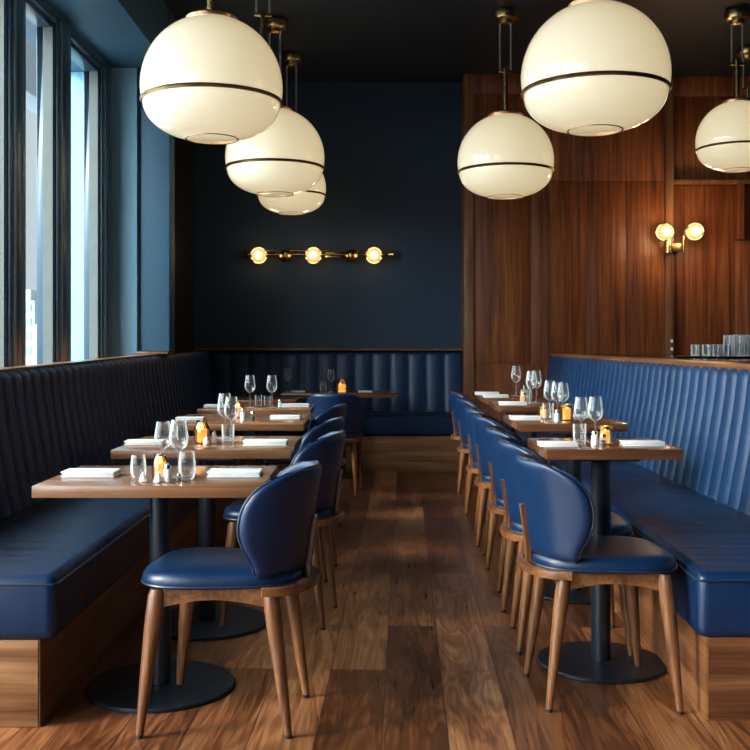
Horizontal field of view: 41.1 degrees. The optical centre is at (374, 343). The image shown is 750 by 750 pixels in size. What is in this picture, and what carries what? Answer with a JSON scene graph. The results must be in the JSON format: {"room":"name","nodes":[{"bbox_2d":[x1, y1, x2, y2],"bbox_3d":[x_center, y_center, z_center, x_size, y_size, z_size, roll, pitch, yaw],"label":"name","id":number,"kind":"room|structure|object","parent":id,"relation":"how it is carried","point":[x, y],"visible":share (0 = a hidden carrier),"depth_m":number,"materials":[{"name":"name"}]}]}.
{"room":"restaurant","nodes":[
{"label":"restaurant","id":0,"kind":"room"},
{"bbox_2d":[26,0,109,71],"bbox_3d":[-2.225,-2.353,2.300,0.350,0.487,10.900,0,0,0],"label":"wall","id":1,"kind":"structure","parent":0,"point":[31,29],"depth_m":6.86,"materials":[{"name":"blue paint"}]},
{"bbox_2d":[46,0,167,67],"bbox_3d":[-1.825,-2.369,2.375,0.450,0.457,10.750,0,0,0],"label":"ceiling","id":2,"kind":"structure","parent":0,"point":[121,32],"depth_m":6.87,"materials":[{"name":"blue paint"}]},
{"bbox_2d":[71,9,174,360],"bbox_3d":[-1.996,-0.704,7.845,0.808,3.787,0.210,0,0,0],"label":"wall","id":3,"kind":"structure","parent":0,"point":[124,81],"depth_m":7.75,"materials":[{"name":"blue paint"}]},
{"bbox_2d":[134,351,175,353],"bbox_3d":[-1.715,0.068,7.805,0.260,0.019,0.290,0,0,0],"label":"trim","id":4,"kind":"structure","parent":3,"relation":"attached to","point":[137,352],"depth_m":7.66,"materials":[{"name":"brown wood"}]},
{"bbox_2d":[157,137,193,354],"bbox_3d":[-2.100,-0.704,9.025,0.600,3.787,2.150,0,0,0],"label":"wall","id":5,"kind":"structure","parent":0,"point":[184,149],"depth_m":9.40,"materials":[{"name":"black"}]},
{"bbox_2d":[194,83,460,379],"bbox_3d":[-0.470,-0.704,10.025,2.660,3.787,0.150,0,0,0],"label":"wall","id":6,"kind":"structure","parent":0,"point":[393,182],"depth_m":9.95,"materials":[{"name":"blue paint"}]},
{"bbox_2d":[244,246,393,264],"bbox_3d":[-0.553,-0.870,9.840,1.472,0.180,0.221,0,0,0],"label":"wall light","id":7,"kind":"object","parent":6,"relation":"attached to","point":[258,255],"visible":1,"depth_m":9.80,"materials":[{"name":"gold metal"}]},
{"bbox_2d":[0,471,749,749],"bbox_3d":[1.325,1.250,3.475,7.450,0.120,13.250,0,0,0],"label":"floor","id":8,"kind":"structure","parent":0,"point":[417,649],"depth_m":3.58,"materials":[{"name":"brown wood"}]},
{"bbox_2d":[0,351,254,727],"bbox_3d":[-1.370,0.628,6.182,0.780,1.123,6.206,0,0,0],"label":"banquette","id":9,"kind":"object","parent":8,"relation":"on","point":[72,569],"visible":0.8,"depth_m":4.28,"materials":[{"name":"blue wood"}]},
{"bbox_2d":[0,431,254,639],"bbox_3d":[-1.272,0.820,6.184,0.575,0.205,6.198,0,0,0],"label":"seat cushion","id":10,"kind":"object","parent":9,"relation":"on","point":[58,556],"depth_m":3.63,"materials":[{"name":"blue leather"}]},
{"bbox_2d":[32,466,277,712],"bbox_3d":[-0.708,0.815,3.413,0.715,0.750,0.625,0,0,0],"label":"dining table","id":11,"kind":"object","parent":8,"relation":"on","point":[117,689],"visible":0.87,"depth_m":3.37,"materials":[{"name":"brown wood"}]},
{"bbox_2d":[60,468,120,477],"bbox_3d":[-0.946,0.429,3.335,0.178,0.020,0.100,0,0,0],"label":"napkin","id":12,"kind":"object","parent":11,"relation":"on","point":[71,472],"visible":1,"depth_m":3.29,"materials":[{"name":"white fabric"}]},
{"bbox_2d":[130,454,145,480],"bbox_3d":[-0.766,0.399,3.235,0.051,0.081,0.051,0,0,0],"label":"water glass","id":13,"kind":"object","parent":11,"relation":"on","point":[144,459],"visible":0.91,"depth_m":3.23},
{"bbox_2d":[154,472,162,482],"bbox_3d":[-0.688,0.422,3.175,0.030,0.034,0.029,0,0,0],"label":"salt shaker","id":14,"kind":"object","parent":11,"relation":"on","point":[158,479],"visible":1,"depth_m":3.17,"materials":[{"name":"white ceramic"}]},
{"bbox_2d":[152,453,168,478],"bbox_3d":[-0.700,0.398,3.265,0.057,0.083,0.056,0,0,0],"label":"candle jar","id":15,"kind":"object","parent":11,"relation":"on","point":[156,466],"visible":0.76,"depth_m":3.25,"materials":[{"name":"orange glass"}]},
{"bbox_2d":[155,456,165,477],"bbox_3d":[-0.700,0.400,3.265,0.049,0.067,0.049,0,0,0],"label":"candle","id":16,"kind":"object","parent":15,"relation":"on","point":[159,466],"depth_m":3.24,"materials":[{"name":"yellow wax"}]},
{"bbox_2d":[163,464,171,481],"bbox_3d":[-0.662,0.411,3.190,0.029,0.058,0.029,0,0,0],"label":"salt shaker","id":17,"kind":"object","parent":11,"relation":"on","point":[167,475],"visible":1,"depth_m":3.18,"materials":[{"name":"white ceramic"}]},
{"bbox_2d":[169,419,188,478],"bbox_3d":[-0.648,0.345,3.300,0.066,0.190,0.066,0,0,0],"label":"wine glass","id":18,"kind":"object","parent":11,"relation":"on","point":[185,424],"visible":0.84,"depth_m":3.29,"materials":[{"name":"glass"}]},
{"bbox_2d":[178,451,195,479],"bbox_3d":[-0.612,0.395,3.255,0.057,0.089,0.057,0,0,0],"label":"water glass","id":19,"kind":"object","parent":11,"relation":"on","point":[180,453],"visible":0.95,"depth_m":3.25,"materials":[{"name":"glass"}]},
{"bbox_2d":[206,468,262,477],"bbox_3d":[-0.466,0.429,3.335,0.178,0.020,0.100,0,0,0],"label":"napkin","id":20,"kind":"object","parent":11,"relation":"on","point":[213,472],"visible":1,"depth_m":3.29,"materials":[{"name":"white fabric"}]},
{"bbox_2d":[111,436,301,640],"bbox_3d":[-0.724,0.815,4.390,0.748,0.750,0.780,0,0,0],"label":"dining table","id":21,"kind":"object","parent":8,"relation":"on","point":[240,620],"visible":0.68,"depth_m":4.21,"materials":[{"name":"brown wood"}]},
{"bbox_2d":[124,439,166,444],"bbox_3d":[-1.006,0.430,4.380,0.170,0.020,0.095,0,0,-2],"label":"napkin","id":22,"kind":"object","parent":21,"relation":"on","point":[129,441],"visible":1,"depth_m":4.34,"materials":[{"name":"white fabric"}]},
{"bbox_2d":[154,421,169,449],"bbox_3d":[-0.725,0.352,3.420,0.061,0.175,0.061,0,0,0],"label":"wine glass","id":23,"kind":"object","parent":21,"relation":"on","point":[156,428],"visible":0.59,"depth_m":3.41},
{"bbox_2d":[194,420,209,443],"bbox_3d":[-0.765,0.388,4.420,0.070,0.103,0.070,0,0,0],"label":"candle jar","id":24,"kind":"object","parent":21,"relation":"on","point":[201,433],"visible":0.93,"depth_m":4.40,"materials":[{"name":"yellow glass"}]},
{"bbox_2d":[197,424,206,441],"bbox_3d":[-0.765,0.390,4.420,0.060,0.083,0.060,0,0,0],"label":"candle","id":25,"kind":"object","parent":24,"relation":"on","point":[201,432],"depth_m":4.39,"materials":[{"name":"yellow wax"}]},
{"bbox_2d":[217,393,231,438],"bbox_3d":[-0.700,0.335,4.660,0.073,0.209,0.073,0,0,0],"label":"wine glass","id":26,"kind":"object","parent":21,"relation":"on","point":[218,404],"visible":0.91,"depth_m":4.65,"materials":[{"name":"glass"}]},
{"bbox_2d":[221,424,233,443],"bbox_3d":[-0.650,0.397,4.420,0.057,0.086,0.057,0,0,0],"label":"tumbler","id":27,"kind":"object","parent":21,"relation":"on","point":[221,424],"visible":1,"depth_m":4.41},
{"bbox_2d":[224,396,238,440],"bbox_3d":[-0.655,0.340,4.560,0.069,0.200,0.069,0,0,0],"label":"wine glass","id":28,"kind":"object","parent":21,"relation":"on","point":[236,415],"visible":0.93,"depth_m":4.55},
{"bbox_2d":[242,439,288,445],"bbox_3d":[-0.476,0.429,4.360,0.193,0.022,0.108,0,0,0],"label":"napkin","id":29,"kind":"object","parent":21,"relation":"on","point":[247,442],"visible":1,"depth_m":4.31,"materials":[{"name":"white fabric"}]},
{"bbox_2d":[135,460,321,738],"bbox_3d":[-0.450,0.786,3.212,0.560,0.811,0.452,0,0,5],"label":"dining chair","id":30,"kind":"object","parent":8,"relation":"on","point":[277,522],"visible":0.98,"depth_m":3.04,"materials":[{"name":"blue leather"}]},
{"bbox_2d":[161,414,312,547],"bbox_3d":[-0.784,0.815,5.885,0.785,0.750,0.790,0,0,0],"label":"dining table","id":31,"kind":"object","parent":8,"relation":"on","point":[262,422],"visible":0.27,"depth_m":5.61,"materials":[{"name":"brown wood"}]},
{"bbox_2d":[175,417,204,420],"bbox_3d":[-1.066,0.430,5.770,0.161,0.018,0.090,0,0,-2],"label":"napkin","id":32,"kind":"object","parent":31,"relation":"on","point":[176,418],"visible":0.93,"depth_m":5.73,"materials":[{"name":"white fabric"}]},
{"bbox_2d":[233,401,243,417],"bbox_3d":[-0.820,0.392,6.000,0.065,0.095,0.064,0,0,0],"label":"candle jar","id":33,"kind":"object","parent":31,"relation":"on","point":[240,402],"visible":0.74,"depth_m":5.98,"materials":[{"name":"orange glass"}]},
{"bbox_2d":[235,403,241,415],"bbox_3d":[-0.820,0.394,6.000,0.056,0.077,0.056,0,0,0],"label":"candle","id":34,"kind":"object","parent":33,"relation":"on","point":[240,408],"depth_m":5.98,"materials":[{"name":"wax"}]},
{"bbox_2d":[270,415,300,418],"bbox_3d":[-0.526,0.429,5.880,0.178,0.020,0.100,0,0,0],"label":"napkin","id":35,"kind":"object","parent":31,"relation":"on","point":[271,416],"visible":1,"depth_m":5.83,"materials":[{"name":"white fabric"}]},
{"bbox_2d":[197,404,315,465],"bbox_3d":[-0.817,0.815,7.010,0.767,0.750,0.580,0,0,0],"label":"dining table","id":36,"kind":"object","parent":8,"relation":"on","point":[259,409],"visible":0.16,"depth_m":6.74,"materials":[{"name":"brown wood"}]},
{"bbox_2d":[203,404,229,407],"bbox_3d":[-1.101,0.430,6.950,0.170,0.020,0.095,0,0,0],"label":"napkin","id":37,"kind":"object","parent":36,"relation":"on","point":[205,405],"visible":0.97,"depth_m":6.91,"materials":[{"name":"white fabric"}]},
{"bbox_2d":[244,375,255,407],"bbox_3d":[-0.862,0.328,6.900,0.078,0.224,0.078,0,0,0],"label":"wine glass","id":38,"kind":"object","parent":36,"relation":"on","point":[246,375],"visible":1,"depth_m":6.90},
{"bbox_2d":[266,375,276,407],"bbox_3d":[-0.712,0.328,6.900,0.078,0.224,0.078,0,0,0],"label":"wine glass","id":39,"kind":"object","parent":36,"relation":"on","point":[268,375],"visible":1,"depth_m":6.89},
{"bbox_2d":[281,403,309,406],"bbox_3d":[-0.556,0.428,7.000,0.196,0.023,0.110,0,0,0],"label":"napkin","id":40,"kind":"object","parent":36,"relation":"on","point":[282,404],"visible":1,"depth_m":6.95,"materials":[{"name":"white fabric"}]},
{"bbox_2d":[227,396,300,465],"bbox_3d":[-0.890,0.815,8.100,0.540,0.750,0.600,0,0,0],"label":"dining table","id":41,"kind":"object","parent":8,"relation":"on","point":[245,399],"visible":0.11,"depth_m":7.93,"materials":[{"name":"brown wood"}]},
{"bbox_2d":[220,430,345,629],"bbox_3d":[-0.388,0.786,4.359,0.523,0.811,0.452,0,0,6],"label":"dining chair","id":42,"kind":"object","parent":8,"relation":"on","point":[328,449],"visible":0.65,"depth_m":4.21,"materials":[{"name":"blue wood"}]},
{"bbox_2d":[263,403,346,525],"bbox_3d":[-0.438,0.786,6.379,0.523,0.811,0.452,0,0,6],"label":"dining chair","id":43,"kind":"object","parent":8,"relation":"on","point":[339,410],"visible":0.25,"depth_m":6.20,"materials":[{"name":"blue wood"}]},
{"bbox_2d":[278,416,344,581],"bbox_3d":[-0.418,0.786,5.199,0.523,0.811,0.452,0,0,6],"label":"dining chair","id":44,"kind":"object","parent":8,"relation":"on","point":[333,424],"visible":0.25,"depth_m":5.01,"materials":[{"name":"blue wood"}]},
{"bbox_2d":[195,348,466,471],"bbox_3d":[-0.451,0.616,9.610,2.618,1.148,0.640,0,0,0],"label":"banquette","id":45,"kind":"object","parent":8,"relation":"on","point":[412,431],"visible":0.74,"depth_m":9.80,"materials":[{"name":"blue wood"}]},
{"bbox_2d":[271,412,455,435],"bbox_3d":[-0.338,0.759,9.545,2.385,0.198,0.510,0,0,0],"label":"seat cushion","id":46,"kind":"object","parent":45,"relation":"on","point":[373,423],"depth_m":9.29,"materials":[{"name":"blue leather"}]},
{"bbox_2d":[306,393,362,497],"bbox_3d":[-0.320,0.786,7.943,0.452,0.811,0.523,0,0,0],"label":"dining chair","id":47,"kind":"object","parent":8,"relation":"on","point":[354,414],"visible":0.45,"depth_m":7.76,"materials":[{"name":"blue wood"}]},
{"bbox_2d":[281,391,397,478],"bbox_3d":[-0.318,0.815,9.115,1.045,0.750,0.570,0,0,0],"label":"dining table","id":48,"kind":"object","parent":8,"relation":"on","point":[374,394],"visible":0.31,"depth_m":8.90,"materials":[{"name":"brown wood"}]},
{"bbox_2d":[336,379,347,392],"bbox_3d":[-0.300,0.380,9.080,0.112,0.120,0.112,0,0,0],"label":"candle holder","id":49,"kind":"object","parent":48,"relation":"on","point":[342,388],"visible":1,"depth_m":9.05,"materials":[{"name":"orange glass"}]},
{"bbox_2d":[450,391,470,493],"bbox_3d":[0.865,0.786,8.080,0.523,0.811,0.452,0,0,4],"label":"dining chair","id":50,"kind":"object","parent":8,"relation":"on","point":[453,394],"visible":0.38,"depth_m":7.98,"materials":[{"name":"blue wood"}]},
{"bbox_2d":[473,413,504,570],"bbox_3d":[0.793,0.786,5.421,0.523,0.811,0.452,0,0,4],"label":"dining chair","id":51,"kind":"object","parent":8,"relation":"on","point":[481,421],"visible":0.42,"depth_m":5.32,"materials":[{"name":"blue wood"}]},
{"bbox_2d":[456,397,525,514],"bbox_3d":[0.838,0.786,7.120,0.523,0.811,0.452,0,0,4],"label":"dining chair","id":52,"kind":"object","parent":8,"relation":"on","point":[462,403],"visible":0.38,"depth_m":7.01,"materials":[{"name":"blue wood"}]},
{"bbox_2d":[465,406,552,546],"bbox_3d":[0.803,0.786,6.021,0.523,0.811,0.452,0,0,4],"label":"dining chair","id":53,"kind":"object","parent":8,"relation":"on","point":[482,497],"visible":0.33,"depth_m":5.93,"materials":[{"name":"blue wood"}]},
{"bbox_2d":[475,393,549,509],"bbox_3d":[0.985,0.785,7.290,0.430,0.810,0.860,0,0,0],"label":"dining table","id":54,"kind":"object","parent":8,"relation":"on","point":[533,398],"visible":0.16,"depth_m":7.05,"materials":[{"name":"brown wood"}]},
{"bbox_2d":[482,394,508,397],"bbox_3d":[0.859,0.369,7.120,0.178,0.020,0.100,0,0,0],"label":"napkin","id":55,"kind":"object","parent":54,"relation":"on","point":[484,395],"visible":1,"depth_m":7.08,"materials":[{"name":"white fabric"}]},
{"bbox_2d":[490,402,569,537],"bbox_3d":[0.970,0.785,6.295,0.420,0.810,0.610,0,0,0],"label":"dining table","id":56,"kind":"object","parent":8,"relation":"on","point":[527,409],"visible":0.2,"depth_m":6.08,"materials":[{"name":"brown wood"}]},
{"bbox_2d":[498,401,526,404],"bbox_3d":[0.861,0.370,6.250,0.170,0.020,0.095,0,0,0],"label":"napkin","id":57,"kind":"object","parent":56,"relation":"on","point":[500,402],"visible":1,"depth_m":6.21,"materials":[{"name":"white fabric"}]},
{"bbox_2d":[518,392,526,401],"bbox_3d":[0.955,0.347,6.470,0.057,0.066,0.057,0,0,0],"label":"candle holder","id":58,"kind":"object","parent":56,"relation":"on","point":[524,397],"visible":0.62,"depth_m":6.45,"materials":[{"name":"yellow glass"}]},
{"bbox_2d":[526,371,536,404],"bbox_3d":[0.985,0.275,6.300,0.073,0.209,0.073,0,0,0],"label":"wine glass","id":59,"kind":"object","parent":56,"relation":"on","point":[530,403],"visible":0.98,"depth_m":6.29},
{"bbox_2d":[486,425,590,612],"bbox_3d":[0.771,0.786,4.600,0.523,0.811,0.452,0,0,4],"label":"dining chair","id":60,"kind":"object","parent":8,"relation":"on","point":[493,433],"visible":0.38,"depth_m":4.51,"materials":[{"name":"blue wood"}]},
{"bbox_2d":[503,415,627,603],"bbox_3d":[0.947,0.785,4.975,0.517,0.810,0.810,0,0,0],"label":"dining table","id":61,"kind":"object","parent":8,"relation":"on","point":[581,595],"visible":0.44,"depth_m":4.76,"materials":[{"name":"brown wood"}]},
{"bbox_2d":[509,415,541,419],"bbox_3d":[0.756,0.371,5.030,0.154,0.018,0.086,0,0,0],"label":"napkin","id":62,"kind":"object","parent":61,"relation":"on","point":[511,417],"visible":1,"depth_m":4.99,"materials":[{"name":"white fabric"}]},
{"bbox_2d":[538,406,548,418],"bbox_3d":[0.858,0.349,5.100,0.054,0.062,0.054,0,0,0],"label":"tumbler","id":63,"kind":"object","parent":61,"relation":"on","point":[540,412],"visible":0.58,"depth_m":5.08,"materials":[{"name":"glass"}]},
{"bbox_2d":[542,403,553,420],"bbox_3d":[0.862,0.337,4.980,0.057,0.086,0.057,0,0,0],"label":"tumbler","id":64,"kind":"object","parent":61,"relation":"on","point":[542,403],"visible":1,"depth_m":4.97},
{"bbox_2d":[544,381,555,417],"bbox_3d":[0.905,0.285,5.180,0.066,0.190,0.066,0,0,0],"label":"wine glass","id":65,"kind":"object","parent":61,"relation":"on","point":[550,416],"visible":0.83,"depth_m":5.17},
{"bbox_2d":[551,382,563,419],"bbox_3d":[0.915,0.285,5.020,0.066,0.190,0.066,0,0,0],"label":"wine glass","id":66,"kind":"object","parent":61,"relation":"on","point":[552,382],"visible":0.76,"depth_m":5.01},
{"bbox_2d":[557,383,568,403],"bbox_3d":[0.965,0.289,5.130,0.063,0.180,0.063,0,0,0],"label":"wine glass","id":67,"kind":"object","parent":61,"relation":"on","point":[559,383],"visible":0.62,"depth_m":5.12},
{"bbox_2d":[560,404,573,420],"bbox_3d":[0.955,0.340,4.980,0.069,0.079,0.068,0,0,0],"label":"candle holder","id":68,"kind":"object","parent":61,"relation":"on","point":[565,413],"visible":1,"depth_m":4.96,"materials":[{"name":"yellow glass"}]},
{"bbox_2d":[563,407,570,418],"bbox_3d":[0.955,0.337,4.980,0.056,0.072,0.056,0,0,0],"label":"candle","id":69,"kind":"object","parent":68,"relation":"on","point":[566,411],"depth_m":4.96,"materials":[{"name":"yellow wax"}]},
{"bbox_2d":[498,437,633,655],"bbox_3d":[0.755,0.786,4.001,0.523,0.811,0.452,0,0,4],"label":"dining chair","id":70,"kind":"object","parent":8,"relation":"on","point":[509,448],"visible":0.44,"depth_m":3.89,"materials":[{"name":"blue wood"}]},
{"bbox_2d":[515,453,683,714],"bbox_3d":[0.743,0.786,3.420,0.523,0.811,0.452,0,0,-3],"label":"dining chair","id":71,"kind":"object","parent":8,"relation":"on","point":[557,513],"visible":1,"depth_m":3.24,"materials":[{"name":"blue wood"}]},
{"bbox_2d":[528,438,683,683],"bbox_3d":[0.860,0.785,3.772,0.505,0.810,0.555,0,0,0],"label":"dining table","id":72,"kind":"object","parent":8,"relation":"on","point":[601,660],"visible":0.84,"depth_m":3.69,"materials":[{"name":"brown wood"}]},
{"bbox_2d":[537,441,578,446],"bbox_3d":[0.679,0.371,3.720,0.143,0.016,0.080,0,0,0],"label":"napkin","id":73,"kind":"object","parent":72,"relation":"on","point":[540,443],"visible":1,"depth_m":3.68,"materials":[{"name":"white fabric"}]},
{"bbox_2d":[573,423,585,444],"bbox_3d":[0.777,0.341,3.800,0.051,0.076,0.051,0,0,0],"label":"tumbler","id":74,"kind":"object","parent":72,"relation":"on","point":[573,423],"visible":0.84,"depth_m":3.79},
{"bbox_2d":[574,397,588,440],"bbox_3d":[0.810,0.294,3.930,0.059,0.171,0.059,0,0,0],"label":"wine glass","id":75,"kind":"object","parent":72,"relation":"on","point":[586,415],"visible":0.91,"depth_m":3.92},
{"bbox_2d":[591,431,597,445],"bbox_3d":[0.822,0.352,3.745,0.028,0.055,0.028,0,0,0],"label":"salt shaker","id":76,"kind":"object","parent":72,"relation":"on","point":[594,438],"visible":1,"depth_m":3.73,"materials":[{"name":"white ceramic"}]},
{"bbox_2d":[587,396,602,442],"bbox_3d":[0.850,0.291,3.860,0.061,0.177,0.061,0,0,0],"label":"wine glass","id":77,"kind":"object","parent":72,"relation":"on","point":[601,406],"visible":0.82,"depth_m":3.85,"materials":[{"name":"glass"}]},
{"bbox_2d":[597,425,612,444],"bbox_3d":[0.872,0.345,3.790,0.060,0.069,0.060,0,0,0],"label":"candle holder","id":78,"kind":"object","parent":72,"relation":"on","point":[606,428],"visible":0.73,"depth_m":3.77,"materials":[{"name":"orange glass"}]},
{"bbox_2d":[601,430,609,442],"bbox_3d":[0.872,0.342,3.790,0.048,0.063,0.048,0,0,0],"label":"candle","id":79,"kind":"object","parent":78,"relation":"on","point":[607,432],"depth_m":3.77,"materials":[{"name":"yellow wax"}]},
{"bbox_2d":[619,440,665,446],"bbox_3d":[0.999,0.371,3.740,0.154,0.018,0.086,0,0,0],"label":"napkin","id":80,"kind":"object","parent":72,"relation":"on","point":[627,443],"visible":1,"depth_m":3.70,"materials":[{"name":"white fabric"}]},
{"bbox_2d":[501,354,749,720],"bbox_3d":[1.407,0.641,6.370,0.787,1.098,6.500,0,0,0],"label":"banquette","id":81,"kind":"object","parent":8,"relation":"on","point":[696,507],"visible":0.8,"depth_m":4.50,"materials":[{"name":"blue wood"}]},
{"bbox_2d":[501,420,749,636],"bbox_3d":[1.310,0.827,6.365,0.581,0.213,6.430,0,0,0],"label":"seat cushion","id":82,"kind":"object","parent":81,"relation":"on","point":[707,534],"depth_m":3.80,"materials":[{"name":"blue leather"}]},
{"bbox_2d":[580,354,749,362],"bbox_3d":[2.332,0.643,6.325,1.057,1.094,6.550,0,0,0],"label":"countertop","id":83,"kind":"structure","parent":8,"relation":"on","point":[659,356],"depth_m":7.11,"materials":[{"name":"brown wood"}]},
{"bbox_2d":[673,355,749,357],"bbox_3d":[2.380,0.088,6.900,0.630,0.014,0.630,0,0,0],"label":"serving tray","id":84,"kind":"object","parent":83,"relation":"on","point":[678,356],"visible":0.91,"depth_m":6.67,"materials":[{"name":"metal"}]},
{"bbox_2d":[733,335,742,355],"bbox_3d":[2.455,0.014,6.760,0.064,0.152,0.064,0,0,0],"label":"tumbler","id":85,"kind":"object","parent":84,"relation":"on","point":[733,335],"visible":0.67,"depth_m":6.75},
{"bbox_2d":[163,0,749,82],"bbox_3d":[1.325,-2.672,3.475,7.450,0.150,13.250,0,0,0],"label":"ceiling","id":86,"kind":"structure","parent":0,"point":[337,41],"depth_m":8.36,"materials":[{"name":"paint"}]},
{"bbox_2d":[139,0,282,144],"bbox_3d":[-0.854,-1.834,5.240,0.740,1.525,0.740,0,0,-3],"label":"pendant lamp","id":87,"kind":"object","parent":86,"relation":"hanging from","point":[208,77],"visible":1,"depth_m":4.97,"materials":[{"name":"white"}]},
{"bbox_2d":[254,0,271,40],"bbox_3d":[-0.717,-2.086,6.400,0.205,1.023,0.205,0,0,20],"label":"pendant lamp","id":88,"kind":"object","parent":86,"relation":"hanging from","point":[262,14],"visible":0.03,"depth_m":6.39,"materials":[{"name":"gold"}]},
{"bbox_2d":[225,16,324,196],"bbox_3d":[-0.800,-1.897,8.000,0.793,1.401,0.793,0,0,42],"label":"pendant lamp","id":89,"kind":"object","parent":86,"relation":"hanging from","point":[286,159],"visible":0.82,"depth_m":7.72,"materials":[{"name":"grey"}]},
{"bbox_2d":[257,173,325,214],"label":"pendant lamp","id":90,"kind":"object","parent":86,"relation":"hanging from","point":[309,200],"depth_m":8.78,"materials":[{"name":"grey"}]},
{"bbox_2d":[281,51,302,112],"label":"pendant lamp","id":91,"kind":"object","parent":86,"relation":"hanging from","point":[291,59],"depth_m":8.92,"materials":[{"name":"gold"}]},
{"bbox_2d":[457,7,553,199],"bbox_3d":[1.015,-1.870,7.780,0.748,1.455,0.748,0,0,14],"label":"pendant lamp","id":92,"kind":"object","parent":86,"relation":"hanging from","point":[505,155],"visible":1,"depth_m":7.52,"materials":[{"name":"white"}]},
{"bbox_2d":[521,0,671,136],"bbox_3d":[1.111,-1.836,5.050,0.744,1.522,0.744,0,0,-14],"label":"pendant lamp","id":93,"kind":"object","parent":86,"relation":"hanging from","point":[594,68],"visible":1,"depth_m":4.78,"materials":[{"name":"white"}]},
{"bbox_2d":[695,7,749,172],"bbox_3d":[2.816,-1.974,7.780,0.624,1.246,0.624,0,0,14],"label":"pendant lamp","id":94,"kind":"object","parent":86,"relation":"hanging from","point":[722,140],"visible":1,"depth_m":7.62,"materials":[{"name":"white"}]},
{"bbox_2d":[736,44,749,97],"bbox_3d":[3.260,-2.096,8.740,0.438,1.003,0.438,0,0,-31],"label":"pendant lamp","id":95,"kind":"object","parent":86,"relation":"hanging from","point":[746,48],"visible":0.13,"depth_m":8.72,"materials":[{"name":"gold"}]},
{"bbox_2d":[461,77,664,421],"bbox_3d":[1.840,-0.704,9.869,1.960,3.787,0.462,0,0,0],"label":"wall","id":96,"kind":"structure","parent":0,"point":[559,209],"depth_m":9.64,"materials":[{"name":"brown wood"}]},
{"bbox_2d":[464,74,473,464],"bbox_3d":[0.907,-0.704,9.635,0.095,3.787,0.030,0,0,0],"label":"trim","id":97,"kind":"structure","parent":96,"relation":"attached to","point":[468,78],"depth_m":9.62,"materials":[{"name":"brown wood"}]},
{"bbox_2d":[474,74,675,93],"bbox_3d":[1.900,-2.503,9.639,2.000,0.187,0.023,0,0,0],"label":"trim","id":98,"kind":"structure","parent":96,"relation":"attached to","point":[483,83],"depth_m":9.63,"materials":[{"name":"brown wood"}]},
{"bbox_2d":[674,97,749,355],"bbox_3d":[3.860,-0.704,9.919,2.080,3.787,0.362,0,0,0],"label":"wall","id":99,"kind":"structure","parent":0,"point":[703,273],"depth_m":9.74,"materials":[{"name":"brown wood"}]},
{"bbox_2d":[665,74,673,353],"bbox_3d":[2.835,-0.704,9.682,0.080,3.787,0.135,0,0,0],"label":"trim","id":100,"kind":"structure","parent":99,"relation":"attached to","point":[669,104],"depth_m":9.62,"materials":[{"name":"brown wood"}]},
{"bbox_2d":[655,222,704,252],"bbox_3d":[2.904,-1.015,9.588,0.470,0.297,0.323,0,0,0],"label":"wall light","id":101,"kind":"object","parent":99,"relation":"attached to","point":[694,231],"visible":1,"depth_m":9.51,"materials":[{"name":"gold metal"}]},
{"bbox_2d":[665,240,671,252],"bbox_3d":[2.794,-0.928,9.520,0.072,0.124,0.072,0,0,0],"label":"socket","id":102,"kind":"object","parent":101,"relation":"attached to","point":[668,243],"depth_m":9.49,"materials":[{"name":"gold metal"}]},
{"bbox_2d":[674,77,749,96],"bbox_3d":[3.888,-2.503,9.727,2.025,0.187,0.045,0,0,0],"label":"trim","id":103,"kind":"structure","parent":99,"relation":"attached to","point":[685,86],"depth_m":9.71,"materials":[{"name":"brown wood"}]},
{"bbox_2d":[674,179,749,184],"bbox_3d":[3.888,-1.565,9.690,2.025,0.040,0.120,0,0,0],"label":"trim","id":104,"kind":"structure","parent":99,"relation":"attached to","point":[676,181],"depth_m":9.63,"materials":[{"name":"brown wood"}]},
{"bbox_2d":[734,184,744,239],"bbox_3d":[3.530,-1.278,9.685,0.060,0.535,0.110,0,0,0],"label":"trim","id":105,"kind":"structure","parent":99,"relation":"attached to","point":[739,189],"depth_m":9.63,"materials":[{"name":"brown wood"}]},
{"bbox_3d":[-2.225,0.700,5.325,0.350,0.980,4.850,0,0,0],"label":"wall","id":106,"kind":"structure","parent":0,"visible":0},
{"bbox_2d":[0,0,25,367],"bbox_3d":[-2.098,-0.950,5.255,0.144,2.320,1.210,0,0,0],"label":"window","id":107,"kind":"structure","parent":106,"relation":"in","point":[12,12],"depth_m":5.63,"materials":[{"name":"blue"}]},
{"bbox_2d":[26,0,70,363],"bbox_3d":[-2.098,-0.950,6.295,0.144,2.320,0.870,0,0,0],"label":"window","id":108,"kind":"structure","parent":106,"relation":"in","point":[53,34],"depth_m":6.41,"materials":[{"name":"blue"}]},
{"bbox_2d":[71,33,110,359],"bbox_3d":[-2.098,-0.950,7.240,0.144,2.320,1.020,0,0,0],"label":"window","id":109,"kind":"structure","parent":106,"relation":"in","point":[97,76],"depth_m":7.45,"materials":[{"name":"blue"}]},
{"label":"outside","id":110,"kind":"structure","parent":0,"visible":0},
{"bbox_2d":[26,357,36,364],"bbox_3d":[-71.300,1.540,80.000,137.400,0.100,280.000,0,0,0],"label":"ground","id":111,"kind":"structure","parent":110,"point":[29,360],"depth_m":90.30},
{"bbox_2d":[26,38,36,113],"bbox_3d":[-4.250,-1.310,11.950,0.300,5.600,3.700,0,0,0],"label":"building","id":112,"kind":"structure","parent":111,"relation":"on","point":[31,49],"depth_m":11.97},
{"bbox_2d":[26,290,36,356],"bbox_3d":[-42.425,-2.510,121.925,5.150,8.000,9.150,0,0,0],"label":"building","id":113,"kind":"structure","parent":111,"relation":"on","point":[31,295],"depth_m":117.49,"materials":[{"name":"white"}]},
{"bbox_2d":[34,324,36,356],"bbox_3d":[-38.325,-1.110,119.925,2.350,5.200,8.150,0,0,0],"label":"building","id":114,"kind":"structure","parent":111,"relation":"on","point":[35,325],"depth_m":116.00,"materials":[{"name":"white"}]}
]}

